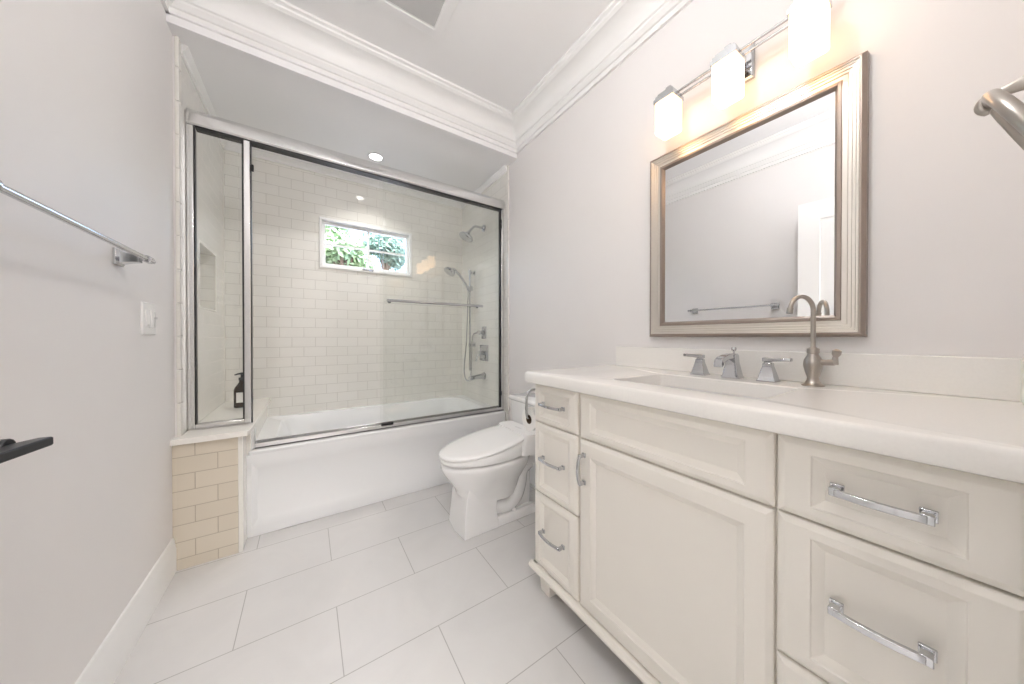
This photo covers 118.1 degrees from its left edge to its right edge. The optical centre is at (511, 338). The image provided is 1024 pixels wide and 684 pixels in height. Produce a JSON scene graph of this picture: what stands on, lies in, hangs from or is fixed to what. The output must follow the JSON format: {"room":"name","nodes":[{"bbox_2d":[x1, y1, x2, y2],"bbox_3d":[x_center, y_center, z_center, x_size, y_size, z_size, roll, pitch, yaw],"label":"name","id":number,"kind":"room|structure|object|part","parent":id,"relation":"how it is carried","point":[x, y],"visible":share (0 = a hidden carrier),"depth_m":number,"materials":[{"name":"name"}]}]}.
{"room":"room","nodes":[
{"label":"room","id":0,"kind":"room"},
{"bbox_2d":[0,0,224,683],"bbox_3d":[-1.270,-0.270,0.894,0.138,2.650,3.300,0,0,-34],"label":"wall","id":1,"kind":"structure","parent":0,"point":[87,87],"depth_m":0.86,"materials":[{"name":"paint"}]},
{"bbox_2d":[0,180,155,266],"bbox_3d":[-1.060,-0.261,0.744,0.080,0.052,0.707,0,0,-34],"label":"towel rail","id":2,"kind":"object","parent":1,"relation":"attached to","point":[121,258],"visible":1,"depth_m":0.74,"materials":[{"name":"silver metal"}]},
{"bbox_2d":[75,538,176,683],"bbox_3d":[-0.955,0.979,0.534,0.012,0.156,2.058,0,0,-34],"label":"baseboard","id":3,"kind":"structure","parent":1,"relation":"attached to","point":[109,659],"depth_m":1.03,"materials":[{"name":"white paint"}]},
{"bbox_2d":[140,302,157,334],"bbox_3d":[-1.387,-0.076,1.178,0.016,0.122,0.120,0,0,-34],"label":"light switch","id":4,"kind":"object","parent":1,"relation":"attached to","point":[148,317],"visible":1,"depth_m":1.16,"materials":[{"name":"white plastic"}]},
{"bbox_2d":[161,0,174,12],"bbox_3d":[-0.883,-1.506,0.532,0.147,0.175,2.040,0,0,-34],"label":"trim","id":5,"kind":"structure","parent":1,"relation":"attached to","point":[166,3],"depth_m":1.32,"materials":[{"name":"white paint"}]},
{"bbox_2d":[174,36,183,435],"bbox_3d":[-1.547,-0.469,1.427,0.014,1.838,0.040,0,0,-34],"label":"trim","id":6,"kind":"structure","parent":1,"relation":"attached to","point":[177,44],"depth_m":1.41,"materials":[{"name":"beige stone"}]},
{"bbox_2d":[200,244,213,309],"bbox_3d":[-1.853,-0.356,1.797,0.094,0.390,0.380,0,0,-34],"label":"wall niche","id":7,"kind":"object","parent":1,"relation":"in","point":[206,258],"visible":0.18,"depth_m":1.95,"materials":[{"name":"tile"}]},
{"bbox_2d":[199,240,216,311],"bbox_3d":[-1.810,-0.357,1.826,0.009,0.372,0.374,0,0,-34],"label":"trim","id":8,"kind":"structure","parent":1,"relation":"attached to","point":[200,242],"depth_m":1.90,"materials":[{"name":"beige stone"}]},
{"bbox_2d":[172,437,238,570],"bbox_3d":[-1.471,0.763,1.497,0.225,0.575,0.125,0,0,-34],"label":"wall","id":9,"kind":"structure","parent":0,"point":[204,474],"depth_m":1.44,"materials":[{"name":"tile"}]},
{"bbox_2d":[246,406,267,454],"bbox_3d":[-1.716,0.761,1.911,0.240,0.575,0.835,0,0,-34],"label":"wall","id":10,"kind":"structure","parent":0,"point":[264,416],"depth_m":1.88,"materials":[{"name":"beige stone"}]},
{"bbox_2d":[170,398,270,445],"bbox_3d":[-1.675,0.461,1.844,0.280,0.026,0.987,0,0,-34],"label":"ledge","id":11,"kind":"object","parent":10,"relation":"on","point":[225,411],"visible":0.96,"depth_m":1.56,"materials":[{"name":"beige stone"}]},
{"bbox_2d":[234,372,242,407],"bbox_3d":[-1.780,0.334,2.023,0.076,0.226,0.076,0,0,-34],"label":"soap bottle","id":12,"kind":"object","parent":11,"relation":"on","point":[238,390],"visible":0.7,"depth_m":1.99,"materials":[{"name":"black plastic"}]},
{"bbox_2d":[238,436,246,551],"bbox_3d":[-1.365,0.763,1.556,0.019,0.575,0.112,0,0,-34],"label":"trim","id":13,"kind":"structure","parent":10,"relation":"attached to","point":[242,455],"depth_m":1.51,"materials":[{"name":"beige stone"}]},
{"bbox_2d":[166,13,516,202],"bbox_3d":[-1.051,-1.499,2.331,2.103,0.210,1.140,0,0,-34],"label":"ceiling","id":14,"kind":"structure","parent":0,"point":[244,84],"depth_m":1.91,"materials":[{"name":"paint"}]},
{"bbox_2d":[167,0,516,153],"bbox_3d":[-0.694,-1.514,1.795,1.863,0.175,0.147,0,0,-34],"label":"trim","id":15,"kind":"structure","parent":14,"relation":"attached to","point":[280,29],"depth_m":1.67,"materials":[{"name":"white paint"}]},
{"bbox_2d":[181,43,506,208],"bbox_3d":[-1.038,-1.370,2.318,1.835,0.048,0.887,0,0,-34],"label":"trim","id":16,"kind":"structure","parent":14,"relation":"attached to","point":[185,52],"depth_m":2.45,"materials":[{"name":"white paint"}]},
{"bbox_2d":[368,152,383,160],"bbox_3d":[-1.042,-1.392,2.350,0.116,0.005,0.116,0,0,-34],"label":"recessed light","id":17,"kind":"object","parent":14,"relation":"in","point":[374,156],"visible":1,"depth_m":2.34,"materials":[{"name":"white paint"}]},
{"bbox_2d":[223,149,461,416],"bbox_3d":[-1.325,-0.187,2.751,2.150,2.460,0.140,0,0,-34],"label":"wall","id":18,"kind":"structure","parent":0,"point":[324,338],"depth_m":2.56,"materials":[{"name":"tile"}]},
{"bbox_2d":[319,216,411,276],"bbox_3d":[-1.268,-0.790,2.716,0.742,0.411,0.096,0,0,-34],"label":"window","id":19,"kind":"structure","parent":18,"relation":"in","point":[323,221],"depth_m":2.70,"materials":[{"name":"white paint"}]},
{"bbox_2d":[114,482,643,683],"bbox_3d":[-0.153,1.087,0.416,3.000,0.060,5.450,0,0,-34],"label":"floor","id":20,"kind":"structure","parent":0,"point":[388,591],"depth_m":1.18,"materials":[{"name":"tile"}]},
{"bbox_2d":[247,395,504,537],"bbox_3d":[-0.958,0.816,2.404,1.617,0.458,0.851,0,0,-34],"label":"bathtub","id":21,"kind":"object","parent":20,"relation":"on","point":[288,485],"visible":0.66,"depth_m":1.95,"materials":[{"name":"ceramic"}]},
{"bbox_2d":[185,108,504,448],"bbox_3d":[-0.830,-0.275,2.013,1.834,1.730,0.104,0,0,-34],"label":"shower door frame","id":22,"kind":"structure","parent":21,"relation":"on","point":[249,137],"depth_m":1.64,"materials":[{"name":"metal"}]},
{"bbox_3d":[-1.504,0.436,1.590,0.186,0.024,0.040,0,0,-34],"label":"sill","id":23,"kind":"part","parent":22,"relation":"part of","materials":[{"name":"metal"}]},
{"bbox_3d":[-1.415,-0.302,1.645,0.029,1.504,0.044,0,0,-34],"label":"post","id":24,"kind":"part","parent":22,"relation":"part of","materials":[{"name":"metal"}]},
{"bbox_2d":[248,395,504,455],"bbox_3d":[-0.952,0.816,2.408,1.603,0.458,0.851,0,0,-34],"label":"basin","id":25,"kind":"object","parent":21,"relation":"in","point":[426,438],"depth_m":2.23,"materials":[{"name":"ceramic"}]},
{"bbox_2d":[439,392,534,540],"bbox_3d":[-0.066,0.717,1.838,0.758,0.663,0.452,0,0,-34],"label":"toilet","id":26,"kind":"object","parent":20,"relation":"on","point":[488,469],"visible":0.88,"depth_m":1.69,"materials":[{"name":"ceramic"}]},
{"bbox_3d":[-0.166,0.593,1.770,0.516,0.085,0.348,0,0,-34],"label":"lid","id":27,"kind":"part","parent":26,"relation":"part of","materials":[{"name":"white plastic"}]},
{"bbox_3d":[-0.149,0.781,1.783,0.536,0.237,0.336,0,0,-34],"label":"bowl","id":28,"kind":"part","parent":26,"relation":"part of","materials":[{"name":"ceramic"}]},
{"bbox_3d":[-0.144,0.607,1.785,0.563,0.112,0.344,0,0,-34],"label":"bidet seat","id":29,"kind":"part","parent":26,"relation":"part of","materials":[{"name":"white plastic"}]},
{"bbox_3d":[0.171,0.400,1.994,0.189,0.031,0.452,0,0,-34],"label":"tank lid","id":30,"kind":"part","parent":26,"relation":"part of","materials":[{"name":"ceramic"}]},
{"bbox_3d":[0.174,0.539,1.997,0.173,0.247,0.430,0,0,-34],"label":"tank","id":31,"kind":"part","parent":26,"relation":"part of","materials":[{"name":"ceramic"}]},
{"bbox_2d":[529,384,1023,683],"bbox_3d":[0.610,0.620,0.996,0.590,0.867,1.130,0,0,-34],"label":"vanity cabinet","id":32,"kind":"object","parent":20,"relation":"on","point":[697,550],"visible":0.95,"depth_m":0.65,"materials":[{"name":"beige paint"}]},
{"bbox_2d":[525,388,534,418],"bbox_3d":[0.144,0.286,1.383,0.168,0.149,0.066,0,0,-34],"label":"paper holder","id":33,"kind":"object","parent":32,"relation":"attached to","point":[531,389],"visible":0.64,"depth_m":1.36,"materials":[{"name":"silver metal"}]},
{"bbox_2d":[522,406,536,430],"bbox_3d":[0.120,0.359,1.402,0.108,0.104,0.104,0,0,-34],"label":"toilet roll","id":34,"kind":"object","parent":33,"relation":"hanging from","point":[529,424],"visible":0.31,"depth_m":1.37,"materials":[{"name":"paper"}]},
{"bbox_3d":[0.146,0.783,1.193,0.038,0.015,0.130,0,0,-34],"label":"handle","id":35,"kind":"part","parent":32,"relation":"part of","materials":[{"name":"silver metal"}]},
{"bbox_3d":[0.146,0.483,1.191,0.038,0.015,0.130,0,0,-34],"label":"handle","id":36,"kind":"part","parent":32,"relation":"part of","materials":[{"name":"silver metal"}]},
{"bbox_3d":[0.146,0.263,1.190,0.038,0.015,0.130,0,0,-34],"label":"handle","id":37,"kind":"part","parent":32,"relation":"part of","materials":[{"name":"silver metal"}]},
{"bbox_3d":[0.170,0.795,1.209,0.020,0.304,0.250,0,0,-34],"label":"drawer","id":38,"kind":"part","parent":32,"relation":"part of","materials":[{"name":"beige paint"}]},
{"bbox_3d":[0.170,0.495,1.207,0.020,0.288,0.250,0,0,-34],"label":"drawer","id":39,"kind":"part","parent":32,"relation":"part of","materials":[{"name":"beige paint"}]},
{"bbox_3d":[0.170,0.269,1.206,0.020,0.155,0.250,0,0,-34],"label":"drawer","id":40,"kind":"part","parent":32,"relation":"part of","materials":[{"name":"beige paint"}]},
{"bbox_3d":[0.236,0.451,1.057,0.038,0.110,0.015,0,0,-34],"label":"handle","id":41,"kind":"part","parent":32,"relation":"part of","materials":[{"name":"silver metal"}]},
{"bbox_3d":[0.619,0.962,1.004,0.569,0.028,1.130,0,0,-34],"label":"moulding","id":42,"kind":"part","parent":32,"relation":"part of","materials":[{"name":"beige paint"}]},
{"bbox_3d":[0.397,0.652,0.869,0.020,0.594,0.545,0,0,-34],"label":"door","id":43,"kind":"part","parent":32,"relation":"part of","materials":[{"name":"beige paint"}]},
{"bbox_3d":[0.397,0.271,0.866,0.020,0.155,0.545,0,0,-34],"label":"sink panel","id":44,"kind":"part","parent":32,"relation":"part of","materials":[{"name":"beige paint"}]},
{"bbox_2d":[525,365,1023,483],"bbox_3d":[0.612,0.163,1.000,0.582,0.045,1.141,0,0,-34],"label":"countertop","id":45,"kind":"structure","parent":32,"relation":"on","point":[984,437],"depth_m":0.63,"materials":[{"name":"white stone"}]},
{"bbox_2d":[657,385,763,398],"bbox_3d":[0.591,0.255,0.981,0.352,0.135,0.477,0,0,-34],"label":"sink","id":46,"kind":"object","parent":45,"relation":"in","point":[657,385],"visible":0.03,"depth_m":1.08,"materials":[{"name":"ceramic"}]},
{"bbox_2d":[683,347,792,382],"bbox_3d":[0.754,0.085,1.081,0.144,0.111,0.332,0,0,-34],"label":"sink faucet","id":47,"kind":"object","parent":45,"relation":"on","point":[732,368],"visible":1,"depth_m":1.08,"materials":[{"name":"silver metal"}]},
{"bbox_3d":[0.717,0.067,1.211,0.022,0.015,0.074,0,0,-34],"label":"lever","id":48,"kind":"part","parent":47,"relation":"part of","materials":[{"name":"silver metal"}]},
{"bbox_3d":[0.730,0.107,1.192,0.052,0.066,0.052,0,0,-34],"label":"handle","id":49,"kind":"part","parent":47,"relation":"part of","materials":[{"name":"silver metal"}]},
{"bbox_3d":[0.755,0.096,1.079,0.144,0.089,0.054,0,0,-34],"label":"spout","id":50,"kind":"part","parent":47,"relation":"part of","materials":[{"name":"silver metal"}]},
{"bbox_3d":[0.847,0.108,1.015,0.052,0.066,0.052,0,0,-34],"label":"handle","id":51,"kind":"part","parent":47,"relation":"part of","materials":[{"name":"silver metal"}]},
{"bbox_3d":[0.860,0.068,0.996,0.022,0.015,0.074,0,0,-34],"label":"lever","id":52,"kind":"part","parent":47,"relation":"part of","materials":[{"name":"silver metal"}]},
{"bbox_2d":[786,295,841,386],"bbox_3d":[0.888,0.004,0.921,0.128,0.274,0.072,0,0,21],"label":"gooseneck faucet","id":53,"kind":"object","parent":45,"relation":"on","point":[813,364],"visible":1,"depth_m":0.91,"materials":[{"name":"silver metal"}]},
{"bbox_3d":[0.921,0.054,0.897,0.022,0.052,0.062,0,0,-26],"label":"lever","id":54,"kind":"part","parent":53,"relation":"part of","materials":[{"name":"silver metal"}]},
{"bbox_3d":[0.626,0.799,0.525,0.020,0.304,0.271,0,0,-34],"label":"drawer","id":55,"kind":"part","parent":32,"relation":"part of","materials":[{"name":"beige paint"}]},
{"bbox_3d":[0.604,0.485,0.508,0.034,0.018,0.117,0,0,-34],"label":"handle","id":56,"kind":"part","parent":32,"relation":"part of","materials":[{"name":"silver metal"}]},
{"bbox_3d":[0.604,0.272,0.507,0.034,0.018,0.117,0,0,-34],"label":"handle","id":57,"kind":"part","parent":32,"relation":"part of","materials":[{"name":"silver metal"}]},
{"bbox_3d":[0.626,0.499,0.524,0.020,0.288,0.271,0,0,-34],"label":"drawer","id":58,"kind":"part","parent":32,"relation":"part of","materials":[{"name":"beige paint"}]},
{"bbox_3d":[0.626,0.273,0.522,0.020,0.155,0.271,0,0,-34],"label":"drawer","id":59,"kind":"part","parent":32,"relation":"part of","materials":[{"name":"beige paint"}]},
{"bbox_2d":[284,0,612,111],"bbox_3d":[-0.430,-1.649,1.446,2.300,0.100,3.400,0,0,-34],"label":"ceiling","id":60,"kind":"structure","parent":0,"point":[498,51],"depth_m":1.62,"materials":[{"name":"paint"}]},
{"bbox_2d":[367,0,458,40],"bbox_3d":[-0.440,-1.591,1.359,0.416,0.014,0.416,0,0,-34],"label":"ceiling vent","id":61,"kind":"object","parent":60,"relation":"in","point":[432,17],"visible":1,"depth_m":1.49,"materials":[{"name":"paint"}]},
{"bbox_2d":[388,0,444,25],"bbox_3d":[-0.440,-1.590,1.358,0.300,0.009,0.291,0,0,-34],"label":"grille","id":62,"kind":"object","parent":61,"relation":"attached to","point":[427,12],"depth_m":1.48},
{"bbox_2d":[462,0,1023,420],"bbox_3d":[0.368,-0.277,1.987,0.130,2.650,3.300,0,0,-34],"label":"wall","id":63,"kind":"structure","parent":0,"point":[946,194],"depth_m":1.05,"materials":[{"name":"paint"}]},
{"bbox_2d":[444,267,477,380],"bbox_3d":[-0.479,-0.124,2.861,0.312,1.068,0.126,0,0,-34],"label":"shower","id":64,"kind":"object","parent":63,"relation":"attached to","point":[450,271],"visible":0.95,"depth_m":2.92,"materials":[{"name":"silver metal"}]},
{"bbox_3d":[-0.401,-0.178,2.935,0.019,0.960,0.019,0,0,-34],"label":"rail","id":65,"kind":"part","parent":64,"relation":"part of","materials":[{"name":"silver metal"}]},
{"bbox_2d":[459,225,485,242],"bbox_3d":[-0.354,-0.949,2.733,0.239,0.179,0.132,0,0,-34],"label":"shower","id":66,"kind":"object","parent":63,"relation":"attached to","point":[465,236],"visible":1,"depth_m":2.71,"materials":[{"name":"silver metal"}]},
{"bbox_3d":[-0.322,-0.981,2.754,0.153,0.077,0.021,0,0,-34],"label":"arm","id":67,"kind":"part","parent":66,"relation":"part of","materials":[{"name":"silver metal"}]},
{"bbox_2d":[468,372,485,380],"bbox_3d":[-0.317,0.338,2.766,0.150,0.067,0.068,0,0,-34],"label":"tub spout","id":68,"kind":"object","parent":63,"relation":"attached to","point":[483,375],"visible":1,"depth_m":2.75,"materials":[{"name":"silver metal"}]},
{"bbox_2d":[475,345,487,361],"bbox_3d":[-0.284,0.131,2.787,0.071,0.152,0.155,0,0,-34],"label":"shower valve","id":69,"kind":"object","parent":63,"relation":"attached to","point":[483,352],"visible":1,"depth_m":2.77,"materials":[{"name":"silver metal"}]},
{"bbox_3d":[-0.297,0.157,2.797,0.061,0.100,0.074,0,0,-34],"label":"handle","id":70,"kind":"part","parent":69,"relation":"part of","materials":[{"name":"silver metal"}]},
{"bbox_3d":[-0.260,0.128,2.802,0.014,0.145,0.155,0,0,-34],"label":"plate","id":71,"kind":"part","parent":69,"relation":"part of","materials":[{"name":"silver metal"}]},
{"bbox_2d":[477,327,485,338],"bbox_3d":[-0.280,-0.057,2.788,0.062,0.110,0.082,0,0,-34],"label":"valve","id":72,"kind":"object","parent":63,"relation":"attached to","point":[482,332],"visible":1,"depth_m":2.78,"materials":[{"name":"silver metal"}]},
{"bbox_3d":[-0.260,-0.057,2.801,0.014,0.110,0.082,0,0,-34],"label":"plate","id":73,"kind":"part","parent":72,"relation":"part of","materials":[{"name":"silver metal"}]},
{"bbox_2d":[507,165,508,410],"bbox_3d":[-0.031,-0.405,2.476,0.012,1.978,0.018,0,0,-34],"label":"trim","id":74,"kind":"structure","parent":63,"relation":"attached to","point":[508,165],"depth_m":2.47,"materials":[{"name":"beige stone"}]},
{"bbox_2d":[530,463,534,485],"bbox_3d":[0.249,0.969,2.063,0.012,0.156,1.066,0,0,-34],"label":"baseboard","id":75,"kind":"structure","parent":63,"relation":"attached to","point":[532,470],"depth_m":2.21,"materials":[{"name":"white paint"}]},
{"bbox_2d":[512,0,692,153],"bbox_3d":[0.545,-1.512,1.484,0.147,0.175,2.040,0,0,-34],"label":"trim","id":76,"kind":"structure","parent":63,"relation":"attached to","point":[624,26],"depth_m":1.66,"materials":[{"name":"white paint"}]},
{"bbox_2d":[653,0,831,140],"bbox_3d":[0.793,-0.959,1.107,0.156,0.226,0.508,0,0,-34],"label":"vanity light","id":77,"kind":"object","parent":63,"relation":"attached to","point":[732,67],"visible":1,"depth_m":1.05,"materials":[{"name":"white glass"}]},
{"bbox_3d":[0.644,-0.911,1.264,0.077,0.129,0.077,0,0,-34],"label":"lamp shade","id":78,"kind":"part","parent":77,"relation":"part of","materials":[{"name":"white glass"}]},
{"bbox_3d":[0.763,-0.910,1.085,0.077,0.129,0.077,0,0,-34],"label":"lamp shade","id":79,"kind":"part","parent":77,"relation":"part of","materials":[{"name":"white glass"}]},
{"bbox_3d":[0.826,-1.024,1.127,0.048,0.031,0.500,0,0,-34],"label":"rail","id":80,"kind":"part","parent":77,"relation":"part of","materials":[{"name":"silver metal"}]},
{"bbox_3d":[0.880,-0.909,0.910,0.077,0.129,0.077,0,0,-34],"label":"lamp shade","id":81,"kind":"part","parent":77,"relation":"part of","materials":[{"name":"white glass"}]},
{"bbox_2d":[650,50,868,336],"bbox_3d":[0.834,-0.417,1.160,0.030,0.820,0.671,0,0,-34],"label":"wall mirror","id":82,"kind":"object","parent":63,"relation":"attached to","point":[767,207],"visible":1,"depth_m":1.07,"materials":[{"name":"beige metal"}]},
{"bbox_2d":[665,91,834,321],"bbox_3d":[0.842,-0.417,1.166,0.004,0.692,0.543,0,0,-34],"label":"mirror glass","id":83,"kind":"object","parent":82,"relation":"attached to","point":[750,211],"depth_m":1.10,"materials":[{"name":"silver mirror"}]},
{"bbox_2d":[616,346,1023,401],"bbox_3d":[0.855,0.090,1.142,0.019,0.099,1.109,0,0,-34],"label":"backsplash","id":84,"kind":"structure","parent":63,"relation":"attached to","point":[993,378],"depth_m":0.85,"materials":[{"name":"white stone"}]},
{"bbox_3d":[0.430,-0.266,0.117,2.103,2.650,0.120,0,0,-34],"label":"wall","id":85,"kind":"structure","parent":0,"visible":0},
{"bbox_2d":[0,437,52,463],"bbox_3d":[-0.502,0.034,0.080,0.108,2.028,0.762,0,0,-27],"label":"door handle","id":86,"kind":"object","parent":85,"relation":"in","point":[9,449],"depth_m":0.38,"materials":[{"name":"black metal"}]},
{"bbox_2d":[973,75,1023,149],"bbox_3d":[0.502,-0.174,0.283,0.180,0.197,0.085,0,0,-34],"label":"towel ring","id":87,"kind":"object","parent":85,"relation":"attached to","point":[1005,108],"visible":1,"depth_m":0.28,"materials":[{"name":"silver metal"}]},
{"bbox_3d":[0.505,-0.249,0.287,0.048,0.048,0.081,0,0,-34],"label":"post","id":88,"kind":"part","parent":87,"relation":"part of","materials":[{"name":"silver metal"}]},
{"label":"outside","id":89,"kind":"structure","parent":0,"visible":0},
{"bbox_3d":[-9.905,1.492,19.367,35.000,0.100,36.800,0,0,-34],"label":"ground","id":90,"kind":"structure","parent":89,"visible":0},
{"bbox_2d":[325,225,378,268],"bbox_3d":[-4.208,-0.745,7.538,1.772,4.524,1.691,0,0,23],"label":"tree","id":91,"kind":"object","parent":90,"relation":"on","point":[333,235],"visible":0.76,"depth_m":7.15,"materials":[{"name":"green plant"}]},
{"bbox_2d":[356,232,404,270],"bbox_3d":[-4.295,-1.245,10.434,1.767,5.488,1.928,0,0,-23],"label":"tree","id":92,"kind":"object","parent":90,"relation":"on","point":[377,242],"visible":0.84,"depth_m":10.07,"materials":[{"name":"green plant"}]}
]}

